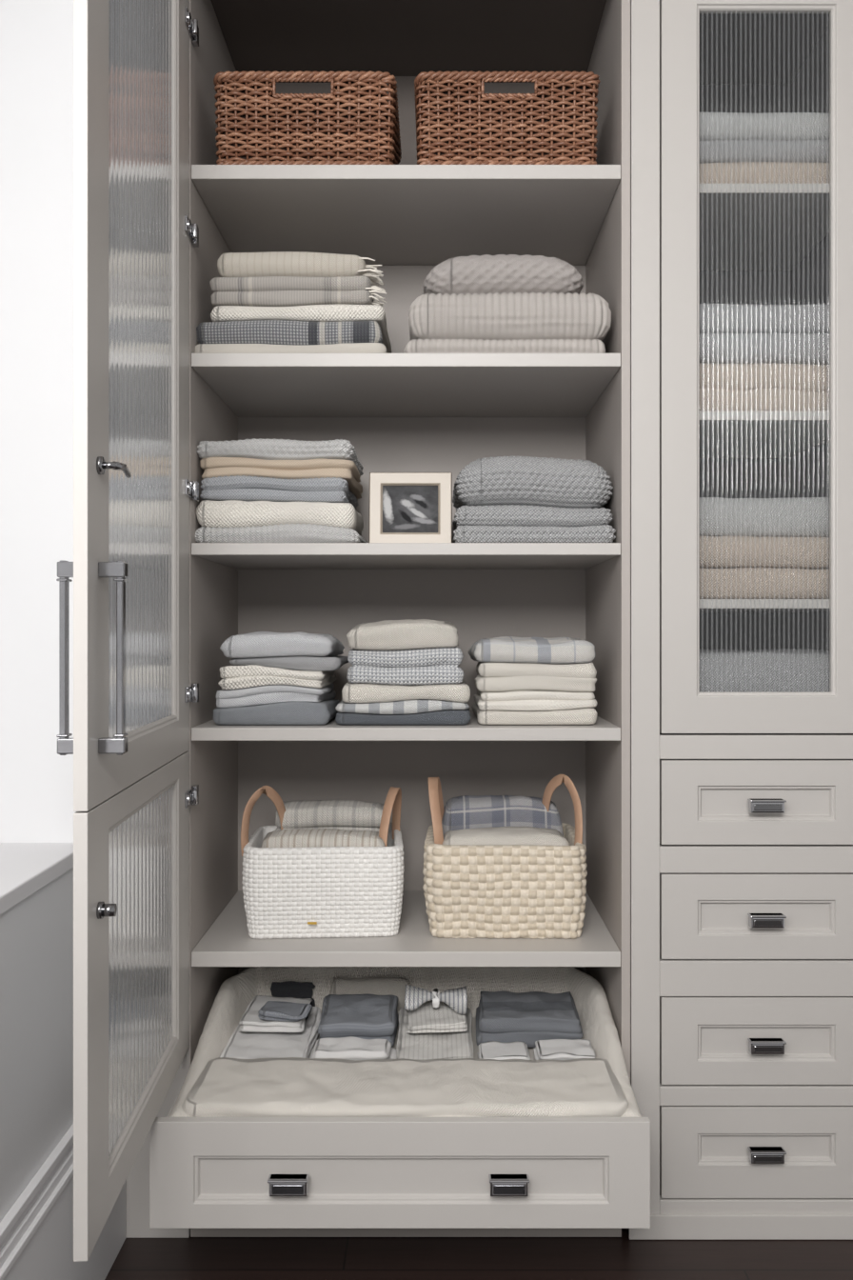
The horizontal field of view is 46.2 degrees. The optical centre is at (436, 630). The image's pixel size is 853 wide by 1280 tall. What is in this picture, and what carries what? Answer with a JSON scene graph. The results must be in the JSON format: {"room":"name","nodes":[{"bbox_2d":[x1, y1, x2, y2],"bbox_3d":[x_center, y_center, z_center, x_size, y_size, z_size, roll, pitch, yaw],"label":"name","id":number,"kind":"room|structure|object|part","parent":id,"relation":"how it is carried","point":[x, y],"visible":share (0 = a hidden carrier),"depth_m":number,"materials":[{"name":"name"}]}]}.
{"room":"dressing room","nodes":[
{"label":"dressing room","id":0,"kind":"room"},
{"bbox_2d":[0,0,75,1221],"bbox_3d":[-0.895,-0.184,0.265,0.450,2.920,4.730,0,0,0],"label":"wall","id":1,"kind":"structure","parent":0,"point":[36,36],"depth_m":1.92,"materials":[{"name":"white paint"}]},
{"bbox_2d":[0,842,73,915],"bbox_3d":[-0.893,0.422,0.558,0.454,0.030,2.716,0,0,0],"label":"window sill","id":2,"kind":"structure","parent":1,"relation":"attached to","point":[26,869],"depth_m":1.74,"materials":[{"name":"paint"}]},
{"bbox_2d":[0,1123,126,1279],"bbox_3d":[-0.658,1.092,-0.001,0.024,0.368,4.199,0,0,0],"label":"baseboard","id":3,"kind":"structure","parent":1,"relation":"attached to","point":[36,1232],"depth_m":1.71,"materials":[{"name":"paint"}]},
{"bbox_2d":[104,1194,852,1279],"bbox_3d":[0.615,1.301,-0.085,3.570,0.050,5.630,0,0,0],"label":"floor","id":4,"kind":"structure","parent":0,"point":[190,1258],"depth_m":2.04,"materials":[{"name":"brown wood"}]},
{"bbox_2d":[126,0,852,1239],"bbox_3d":[0.152,-0.183,2.346,1.643,2.919,0.547,0,0,0],"label":"tall cabinet","id":5,"kind":"object","parent":4,"relation":"on","point":[761,244],"depth_m":2.12,"materials":[{"name":"beige paint"}]},
{"bbox_2d":[56,0,199,811],"bbox_3d":[-0.493,-0.565,1.752,0.097,1.628,0.752,0,0,0],"label":"door","id":6,"kind":"structure","parent":5,"relation":"attached to","point":[133,230],"depth_m":1.65,"materials":[{"name":"beige paint"}]},
{"bbox_3d":[-0.522,0.039,1.432,0.039,0.278,0.025,0,0,0],"label":"bar handle","id":7,"kind":"part","parent":6,"relation":"part of","materials":[{"name":"silver metal"}]},
{"bbox_3d":[-0.464,0.039,1.436,0.039,0.278,0.025,0,0,0],"label":"bar handle","id":8,"kind":"part","parent":6,"relation":"part of","materials":[{"name":"silver metal"}]},
{"bbox_3d":[-0.509,-0.564,1.733,0.004,1.466,0.484,0,0,-3],"label":"reeded glass","id":9,"kind":"part","parent":6,"relation":"part of","materials":[{"name":"clear glass"}]},
{"bbox_2d":[73,750,199,1261],"bbox_3d":[-0.497,0.560,1.752,0.043,0.618,0.752,0,0,-3],"label":"door","id":10,"kind":"structure","parent":5,"relation":"attached to","point":[131,849],"depth_m":1.60,"materials":[{"name":"beige paint"}]},
{"bbox_3d":[-0.471,0.400,1.430,0.024,0.024,0.024,0,0,0],"label":"latch knob","id":11,"kind":"part","parent":10,"relation":"part of","materials":[{"name":"silver metal"}]},
{"bbox_3d":[-0.509,0.552,1.733,0.004,0.501,0.484,0,0,-3],"label":"reeded glass","id":12,"kind":"part","parent":10,"relation":"part of","materials":[{"name":"glass"}]},
{"bbox_2d":[220,1006,321,1059],"bbox_3d":[-0.354,0.888,2.193,0.188,0.034,0.298,0,0,0],"label":"shirt","id":13,"kind":"object","parent":5,"relation":"in","point":[240,1045],"visible":0.44,"depth_m":2.13,"materials":[{"name":"white fabric"}]},
{"bbox_2d":[239,995,312,1032],"bbox_3d":[-0.358,0.856,2.241,0.143,0.028,0.172,0,0,0],"label":"shirt","id":14,"kind":"object","parent":13,"relation":"on","point":[250,1022],"visible":0.66,"depth_m":2.17,"materials":[{"name":"white fabric"}]},
{"bbox_2d":[258,1000,312,1021],"bbox_3d":[-0.332,0.836,2.199,0.113,0.021,0.102,0,0,0],"label":"shorts","id":15,"kind":"object","parent":14,"relation":"on","point":[271,1010],"visible":1,"depth_m":2.18,"materials":[{"name":"grey fabric"}]},
{"bbox_2d":[212,699,339,724],"bbox_3d":[-0.355,0.178,2.295,0.255,0.051,0.308,0,0,0],"label":"shirt","id":16,"kind":"object","parent":5,"relation":"on","point":[292,712],"visible":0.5,"depth_m":2.15,"materials":[{"name":"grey fabric"}]},
{"bbox_2d":[215,682,336,707],"bbox_3d":[-0.361,0.141,2.299,0.247,0.053,0.302,0,0,0],"label":"shirt","id":17,"kind":"object","parent":16,"relation":"on","point":[268,693],"visible":0.69,"depth_m":2.16,"materials":[{"name":"white fabric"}]},
{"bbox_2d":[218,664,336,689],"bbox_3d":[-0.359,0.101,2.290,0.242,0.056,0.300,0,0,0],"label":"shirt","id":18,"kind":"object","parent":17,"relation":"on","point":[234,677],"visible":0.7,"depth_m":2.15,"materials":[{"name":"beige fabric"}]},
{"bbox_2d":[229,655,348,671],"bbox_3d":[-0.330,0.071,2.308,0.245,0.034,0.304,0,0,0],"label":"shirt","id":19,"kind":"object","parent":18,"relation":"on","point":[299,663],"visible":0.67,"depth_m":2.16,"materials":[{"name":"grey fabric"}]},
{"bbox_2d":[220,631,344,658],"bbox_3d":[-0.345,0.033,2.295,0.248,0.061,0.313,0,0,0],"label":"shirt","id":20,"kind":"object","parent":19,"relation":"on","point":[257,644],"visible":1,"depth_m":2.15,"materials":[{"name":"white fabric"}]},
{"bbox_2d":[195,523,367,542],"bbox_3d":[-0.342,-0.207,2.303,0.365,0.044,0.361,0,0,0],"label":"sweater","id":21,"kind":"object","parent":5,"relation":"on","point":[297,532],"visible":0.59,"depth_m":2.13,"materials":[{"name":"grey fabric"}]},
{"bbox_2d":[196,500,363,536],"bbox_3d":[-0.345,-0.251,2.306,0.349,0.068,0.347,0,0,0],"label":"folded blanket","id":22,"kind":"object","parent":21,"relation":"on","point":[228,513],"visible":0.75,"depth_m":2.14,"materials":[{"name":"beige fabric"}]},
{"bbox_2d":[200,475,358,508],"bbox_3d":[-0.352,-0.304,2.310,0.323,0.062,0.344,0,0,0],"label":"sweater","id":23,"kind":"object","parent":22,"relation":"on","point":[243,488],"visible":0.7,"depth_m":2.15,"materials":[{"name":"grey fabric"}]},
{"bbox_2d":[200,457,362,499],"bbox_3d":[-0.345,-0.349,2.313,0.347,0.054,0.347,0,0,0],"label":"sweater","id":24,"kind":"object","parent":23,"relation":"on","point":[213,467],"visible":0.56,"depth_m":2.15,"materials":[{"name":"beige fabric"}]},
{"bbox_2d":[197,438,363,475],"bbox_3d":[-0.349,-0.391,2.319,0.344,0.056,0.357,0,0,0],"label":"sweater","id":25,"kind":"object","parent":24,"relation":"on","point":[267,449],"visible":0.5,"depth_m":2.15,"materials":[{"name":"grey fabric"}]},
{"bbox_2d":[195,342,387,353],"bbox_3d":[-0.315,-0.601,2.302,0.418,0.032,0.346,0,0,0],"label":"throw blanket","id":26,"kind":"object","parent":5,"relation":"on","point":[345,348],"visible":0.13,"depth_m":2.13,"materials":[{"name":"beige fabric"}]},
{"bbox_2d":[196,320,383,345],"bbox_3d":[-0.319,-0.639,2.314,0.405,0.064,0.345,0,0,0],"label":"throw blanket","id":27,"kind":"object","parent":26,"relation":"on","point":[255,331],"visible":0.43,"depth_m":2.15,"materials":[{"name":"grey fabric"}]},
{"bbox_2d":[210,303,391,353],"bbox_3d":[-0.299,-0.684,2.316,0.384,0.043,0.348,0,0,0],"label":"throw blanket","id":28,"kind":"object","parent":27,"relation":"on","point":[336,312],"visible":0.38,"depth_m":2.15,"materials":[{"name":"white fabric"}]},
{"bbox_2d":[209,275,387,307],"bbox_3d":[-0.298,-0.731,2.308,0.384,0.069,0.340,0,0,0],"label":"throw blanket","id":29,"kind":"object","parent":28,"relation":"on","point":[256,290],"visible":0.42,"depth_m":2.14,"materials":[{"name":"beige fabric"}]},
{"bbox_2d":[217,251,383,286],"bbox_3d":[-0.296,-0.792,2.315,0.362,0.071,0.348,0,0,0],"label":"throw blanket","id":30,"kind":"object","parent":29,"relation":"on","point":[269,263],"visible":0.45,"depth_m":2.15,"materials":[{"name":"beige fabric"}]},
{"bbox_2d":[270,980,315,1006],"bbox_3d":[-0.338,0.867,2.365,0.116,0.076,0.031,0,0,0],"label":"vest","id":31,"kind":"object","parent":5,"relation":"in","point":[289,989],"visible":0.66,"depth_m":2.36,"materials":[{"name":"black fabric"}]},
{"bbox_2d":[213,70,401,164],"bbox_3d":[-0.281,-1.083,2.312,0.395,0.207,0.397,0,0,0],"label":"wicker basket","id":32,"kind":"object","parent":5,"relation":"on","point":[355,123],"visible":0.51,"depth_m":2.12,"materials":[{"name":"brown wicker"}]},
{"bbox_2d":[240,785,404,939],"bbox_3d":[-0.255,0.515,2.325,0.366,0.321,0.302,0,0,0],"label":"woven storage basket","id":33,"kind":"object","parent":5,"relation":"on","point":[328,869],"visible":1,"depth_m":2.19,"materials":[{"name":"white wicker"}]},
{"bbox_3d":[-0.382,0.427,2.284,0.023,0.148,0.164,0,0,31],"label":"leather handle","id":34,"kind":"part","parent":33,"relation":"part of","materials":[{"name":"brown leather"}]},
{"bbox_2d":[261,828,387,847],"bbox_3d":[-0.251,0.502,2.268,0.292,0.097,0.125,0,0,0],"label":"folded towel","id":35,"kind":"object","parent":33,"relation":"in","point":[279,837],"depth_m":2.22,"materials":[{"name":"beige fabric"}]},
{"bbox_2d":[275,800,383,831],"bbox_3d":[-0.250,0.479,2.383,0.271,0.143,0.117,0,0,0],"label":"folded towel","id":36,"kind":"object","parent":33,"relation":"in","point":[312,814],"depth_m":2.33,"materials":[{"name":"beige fabric"}]},
{"bbox_3d":[-0.102,0.438,2.313,0.036,0.148,0.167,0,0,10],"label":"leather handle","id":37,"kind":"part","parent":33,"relation":"part of","materials":[{"name":"brown leather"}]},
{"bbox_2d":[309,1036,397,1059],"bbox_3d":[-0.173,0.884,2.097,0.185,0.042,0.111,0,0,0],"label":"shirt","id":38,"kind":"object","parent":5,"relation":"in","point":[350,1048],"visible":0.72,"depth_m":2.08,"materials":[{"name":"white fabric"}]},
{"bbox_2d":[317,993,399,1047],"bbox_3d":[-0.172,0.873,2.245,0.181,0.064,0.198,0,0,0],"label":"shorts","id":39,"kind":"object","parent":5,"relation":"in","point":[367,1015],"visible":0.87,"depth_m":2.20,"materials":[{"name":"grey fabric"}]},
{"bbox_2d":[329,975,410,1010],"bbox_3d":[-0.155,0.862,2.367,0.196,0.086,0.045,0,0,0],"label":"rolled towel","id":40,"kind":"object","parent":5,"relation":"in","point":[393,985],"visible":0.55,"depth_m":2.35,"materials":[{"name":"beige fabric"}]},
{"bbox_2d":[149,966,650,1228],"bbox_3d":[-0.066,0.941,2.112,0.906,0.281,0.659,0,0,0],"label":"drawer","id":41,"kind":"object","parent":5,"relation":"in","point":[446,1170],"visible":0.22,"depth_m":1.81,"materials":[{"name":"beige paint"}]},
{"bbox_3d":[-0.265,0.998,1.796,0.072,0.031,0.025,0,0,0],"label":"pull handle","id":42,"kind":"part","parent":41,"relation":"part of","materials":[{"name":"silver metal"}]},
{"bbox_3d":[-0.066,0.986,1.819,0.906,0.193,0.020,0,0,0],"label":"drawer","id":43,"kind":"part","parent":41,"relation":"part of","materials":[{"name":"beige paint"}]},
{"bbox_3d":[0.131,0.998,1.796,0.072,0.031,0.025,0,0,0],"label":"pull handle","id":44,"kind":"part","parent":41,"relation":"part of","materials":[{"name":"silver metal"}]},
{"bbox_2d":[335,708,470,724],"bbox_3d":[-0.071,0.186,2.296,0.297,0.036,0.305,0,0,0],"label":"folded towel","id":45,"kind":"object","parent":5,"relation":"on","point":[449,716],"visible":0.44,"depth_m":2.15,"materials":[{"name":"fabric"}]},
{"bbox_2d":[335,699,469,714],"bbox_3d":[-0.072,0.166,2.287,0.292,0.033,0.308,0,0,0],"label":"folded towel","id":46,"kind":"object","parent":45,"relation":"on","point":[406,707],"visible":0.44,"depth_m":2.14,"materials":[{"name":"grey fabric"}]},
{"bbox_2d":[341,679,470,702],"bbox_3d":[-0.067,0.136,2.288,0.281,0.046,0.303,0,0,0],"label":"folded towel","id":47,"kind":"object","parent":46,"relation":"on","point":[358,692],"visible":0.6,"depth_m":2.14,"materials":[{"name":"beige fabric"}]},
{"bbox_2d":[347,647,463,685],"bbox_3d":[-0.067,0.080,2.292,0.262,0.087,0.289,0,0,0],"label":"folded blanket","id":48,"kind":"object","parent":47,"relation":"on","point":[434,666],"visible":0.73,"depth_m":2.15,"materials":[{"name":"grey fabric"}]},
{"bbox_2d":[346,619,459,650],"bbox_3d":[-0.071,0.010,2.291,0.246,0.075,0.306,0,0,0],"label":"folded towel","id":49,"kind":"object","parent":48,"relation":"on","point":[407,633],"visible":0.95,"depth_m":2.15,"materials":[{"name":"beige fabric"}]},
{"bbox_2d":[181,1057,628,1117],"bbox_3d":[-0.058,0.886,1.941,0.834,0.038,0.224,0,0,0],"label":"blanket","id":50,"kind":"object","parent":5,"relation":"in","point":[227,1087],"visible":0.94,"depth_m":1.91,"materials":[{"name":"beige fabric"}]},
{"bbox_2d":[368,472,452,542],"bbox_3d":[-0.056,-0.265,2.209,0.180,0.161,0.087,0,0,0],"label":"picture frame","id":51,"kind":"object","parent":5,"relation":"on","point":[405,507],"visible":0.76,"depth_m":2.18,"materials":[{"name":"beige wood"}]},
{"bbox_2d":[382,485,438,532],"bbox_3d":[-0.056,-0.265,2.182,0.125,0.107,0.011,0,0,0],"label":"photograph","id":52,"kind":"object","parent":51,"relation":"attached to","point":[406,509],"depth_m":2.18},
{"bbox_2d":[396,1007,473,1059],"bbox_3d":[-0.002,0.886,2.196,0.168,0.037,0.287,0,0,0],"label":"dress","id":53,"kind":"object","parent":5,"relation":"in","point":[427,1046],"visible":0.54,"depth_m":2.12,"materials":[{"name":"fabric"}]},
{"bbox_2d":[406,1000,467,1033],"bbox_3d":[0.002,0.855,2.232,0.134,0.027,0.164,0,0,0],"label":"shirt","id":54,"kind":"object","parent":53,"relation":"on","point":[427,1018],"visible":0.62,"depth_m":2.18,"materials":[{"name":"fabric"}]},
{"bbox_2d":[404,983,467,1014],"bbox_3d":[0.000,0.823,2.230,0.136,0.051,0.106,0,0,0],"label":"bow","id":55,"kind":"object","parent":54,"relation":"on","point":[456,999],"visible":1,"depth_m":2.21,"materials":[{"name":"fabric"}]},
{"bbox_2d":[477,1040,530,1059],"bbox_3d":[0.143,0.890,2.100,0.113,0.029,0.096,0,0,0],"label":"shirt","id":56,"kind":"object","parent":5,"relation":"in","point":[491,1050],"visible":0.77,"depth_m":2.09,"materials":[{"name":"white fabric"}]},
{"bbox_2d":[403,338,605,353],"bbox_3d":[0.149,-0.608,2.313,0.441,0.046,0.358,0,0,0],"label":"knit blanket","id":57,"kind":"object","parent":5,"relation":"on","point":[420,346],"visible":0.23,"depth_m":2.14,"materials":[{"name":"grey fabric"}]},
{"bbox_2d":[408,292,611,341],"bbox_3d":[0.160,-0.678,2.303,0.443,0.109,0.365,0,0,0],"label":"knit blanket","id":58,"kind":"object","parent":57,"relation":"on","point":[532,315],"visible":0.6,"depth_m":2.13,"materials":[{"name":"grey fabric"}]},
{"bbox_2d":[422,254,584,295],"bbox_3d":[0.148,-0.779,2.327,0.356,0.110,0.368,0,0,0],"label":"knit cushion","id":59,"kind":"object","parent":58,"relation":"on","point":[486,273],"visible":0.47,"depth_m":2.16,"materials":[{"name":"grey fabric"}]},
{"bbox_2d":[422,774,587,939],"bbox_3d":[0.155,0.501,2.325,0.371,0.348,0.304,0,0,0],"label":"woven storage basket","id":60,"kind":"object","parent":5,"relation":"on","point":[498,867],"visible":1,"depth_m":2.19,"materials":[{"name":"wicker"}]},
{"bbox_3d":[0.002,0.420,2.309,0.041,0.164,0.156,0,0,0],"label":"leather handle","id":61,"kind":"part","parent":60,"relation":"part of","materials":[{"name":"brown leather"}]},
{"bbox_2d":[441,795,563,835],"bbox_3d":[0.157,0.472,2.383,0.288,0.158,0.121,0,0,0],"label":"folded towel","id":62,"kind":"object","parent":60,"relation":"in","point":[464,811],"depth_m":2.33,"materials":[{"name":"grey fabric"}]},
{"bbox_2d":[442,826,569,845],"bbox_3d":[0.155,0.501,2.265,0.290,0.100,0.117,0,0,0],"label":"folded towel","id":63,"kind":"object","parent":60,"relation":"in","point":[451,835],"depth_m":2.23,"materials":[{"name":"beige fabric"}]},
{"bbox_3d":[0.283,0.414,2.293,0.018,0.174,0.170,0,0,-28],"label":"leather handle","id":64,"kind":"part","parent":60,"relation":"part of","materials":[{"name":"brown leather"}]},
{"bbox_2d":[414,70,600,164],"bbox_3d":[0.153,-1.083,2.312,0.401,0.207,0.397,0,0,0],"label":"wicker basket","id":65,"kind":"object","parent":5,"relation":"on","point":[556,124],"visible":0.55,"depth_m":2.12,"materials":[{"name":"brown wicker"}]},
{"bbox_2d":[476,990,583,1047],"bbox_3d":[0.206,0.872,2.255,0.239,0.067,0.202,0,0,0],"label":"folded clothes","id":66,"kind":"object","parent":5,"relation":"in","point":[504,1016],"visible":0.95,"depth_m":2.18,"materials":[{"name":"grey fabric"}]},
{"bbox_2d":[452,524,616,542],"bbox_3d":[0.212,-0.207,2.303,0.353,0.044,0.345,0,0,0],"label":"knit blanket","id":67,"kind":"object","parent":5,"relation":"on","point":[605,533],"visible":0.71,"depth_m":2.14,"materials":[{"name":"grey fabric"}]},
{"bbox_2d":[452,504,612,533],"bbox_3d":[0.211,-0.246,2.309,0.351,0.052,0.346,0,0,0],"label":"knit blanket","id":68,"kind":"object","parent":67,"relation":"on","point":[497,515],"visible":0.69,"depth_m":2.14,"materials":[{"name":"grey fabric"}]},
{"bbox_2d":[452,455,613,510],"bbox_3d":[0.216,-0.323,2.312,0.357,0.126,0.354,0,0,0],"label":"knit blanket","id":69,"kind":"object","parent":68,"relation":"on","point":[560,483],"visible":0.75,"depth_m":2.15,"materials":[{"name":"grey fabric"}]},
{"bbox_2d":[471,700,598,724],"bbox_3d":[0.218,0.185,2.295,0.267,0.037,0.306,0,0,0],"label":"folded towel","id":70,"kind":"object","parent":5,"relation":"on","point":[585,715],"visible":0.49,"depth_m":2.15,"materials":[{"name":"beige fabric"}]},
{"bbox_2d":[473,688,598,710],"bbox_3d":[0.221,0.150,2.291,0.264,0.047,0.304,0,0,0],"label":"folded towel","id":71,"kind":"object","parent":70,"relation":"on","point":[517,700],"visible":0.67,"depth_m":2.15,"materials":[{"name":"beige fabric"}]},
{"bbox_2d":[474,661,597,692],"bbox_3d":[0.219,0.103,2.297,0.264,0.074,0.301,0,0,0],"label":"folded towel","id":72,"kind":"object","parent":71,"relation":"on","point":[492,676],"visible":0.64,"depth_m":2.15,"materials":[{"name":"beige fabric"}]},
{"bbox_2d":[467,636,595,663],"bbox_3d":[0.212,0.044,2.300,0.276,0.063,0.311,0,0,0],"label":"folded towel","id":73,"kind":"object","parent":72,"relation":"on","point":[502,649],"visible":1,"depth_m":2.15,"materials":[{"name":"white fabric"}]},
{"bbox_2d":[533,1039,596,1059],"bbox_3d":[0.275,0.887,2.095,0.137,0.035,0.101,0,0,0],"label":"shirt","id":74,"kind":"object","parent":5,"relation":"in","point":[550,1049],"visible":0.67,"depth_m":2.09,"materials":[{"name":"white fabric"}]},
{"bbox_3d":[0.695,1.097,2.312,0.442,0.191,0.477,0,0,0],"label":"cabinet drawer","id":75,"kind":"part","parent":5,"relation":"part of","materials":[{"name":"grey wood"}]},
{"bbox_3d":[0.695,0.863,2.312,0.442,0.183,0.477,0,0,0],"label":"cabinet drawer","id":76,"kind":"part","parent":5,"relation":"part of","materials":[{"name":"grey wood"}]},
{"bbox_3d":[0.695,0.601,2.312,0.442,0.178,0.477,0,0,0],"label":"cabinet drawer","id":77,"kind":"part","parent":5,"relation":"part of","materials":[{"name":"grey wood"}]},
{"bbox_3d":[0.695,0.361,2.312,0.442,0.177,0.477,0,0,0],"label":"cabinet drawer","id":78,"kind":"part","parent":5,"relation":"part of","materials":[{"name":"grey wood"}]},
{"bbox_3d":[0.695,0.863,2.109,0.442,0.183,0.020,0,0,0],"label":"drawer","id":79,"kind":"part","parent":5,"relation":"part of","materials":[{"name":"beige paint"}]},
{"bbox_2d":[700,362,829,410],"bbox_3d":[0.714,-0.526,2.318,0.386,0.117,0.335,0,0,0],"label":"folded blanket","id":80,"kind":"object","parent":5,"relation":"on","point":[759,386],"visible":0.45,"depth_m":2.16,"materials":[{"name":"beige fabric"}]},
{"bbox_2d":[700,333,829,364],"bbox_3d":[0.714,-0.612,2.312,0.391,0.068,0.341,0,0,0],"label":"folded blanket","id":81,"kind":"object","parent":80,"relation":"on","point":[813,349],"visible":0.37,"depth_m":2.15,"materials":[{"name":"grey fabric"}]},
{"bbox_2d":[700,303,829,333],"bbox_3d":[0.714,-0.674,2.311,0.394,0.064,0.346,0,0,0],"label":"folded blanket","id":82,"kind":"object","parent":81,"relation":"on","point":[714,318],"visible":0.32,"depth_m":2.14,"materials":[{"name":"grey fabric"}]},
{"bbox_2d":[700,648,829,691],"bbox_3d":[0.714,0.113,2.310,0.397,0.141,0.344,0,0,0],"label":"folded blanket","id":83,"kind":"object","parent":5,"relation":"on","point":[778,670],"visible":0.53,"depth_m":2.14,"materials":[{"name":"grey fabric"}]},
{"bbox_2d":[700,567,829,599],"bbox_3d":[0.715,-0.102,2.315,0.395,0.069,0.346,0,0,0],"label":"folded blanket","id":84,"kind":"object","parent":5,"relation":"on","point":[737,583],"visible":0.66,"depth_m":2.15,"materials":[{"name":"beige fabric"}]},
{"bbox_2d":[700,535,829,569],"bbox_3d":[0.714,-0.170,2.310,0.396,0.074,0.349,0,0,0],"label":"folded blanket","id":85,"kind":"object","parent":84,"relation":"on","point":[734,551],"visible":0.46,"depth_m":2.14,"materials":[{"name":"beige fabric"}]},
{"bbox_2d":[700,497,829,537],"bbox_3d":[0.715,-0.248,2.324,0.394,0.091,0.345,0,0,0],"label":"folded blanket","id":86,"kind":"object","parent":85,"relation":"on","point":[719,516],"visible":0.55,"depth_m":2.16,"materials":[{"name":"grey fabric"}]},
{"bbox_2d":[700,161,829,183],"bbox_3d":[0.713,-0.984,2.316,0.392,0.066,0.346,0,0,0],"label":"folded blanket","id":87,"kind":"object","parent":5,"relation":"on","point":[737,172],"visible":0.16,"depth_m":2.15,"materials":[{"name":"beige fabric"}]},
{"bbox_2d":[700,139,829,163],"bbox_3d":[0.715,-1.038,2.317,0.398,0.053,0.343,0,0,0],"label":"folded blanket","id":88,"kind":"object","parent":87,"relation":"on","point":[712,150],"visible":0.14,"depth_m":2.15,"materials":[{"name":"grey fabric"}]},
{"bbox_2d":[700,112,829,140],"bbox_3d":[0.714,-1.089,2.311,0.394,0.064,0.345,0,0,0],"label":"folded blanket","id":89,"kind":"object","parent":88,"relation":"on","point":[713,126],"visible":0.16,"depth_m":2.15,"materials":[{"name":"grey fabric"}]},
{"bbox_3d":[0.690,0.366,2.086,0.074,0.027,0.025,0,0,0],"label":"pull handle","id":90,"kind":"part","parent":5,"relation":"part of","materials":[{"name":"silver metal"}]},
{"bbox_3d":[0.690,0.606,2.086,0.074,0.027,0.025,0,0,0],"label":"pull handle","id":91,"kind":"part","parent":5,"relation":"part of","materials":[{"name":"silver metal"}]},
{"bbox_3d":[0.690,0.868,2.086,0.074,0.027,0.025,0,0,0],"label":"pull handle","id":92,"kind":"part","parent":5,"relation":"part of","materials":[{"name":"silver metal"}]},
{"bbox_3d":[0.690,1.096,2.086,0.074,0.027,0.025,0,0,0],"label":"pull handle","id":93,"kind":"part","parent":5,"relation":"part of","materials":[{"name":"silver metal"}]}
]}

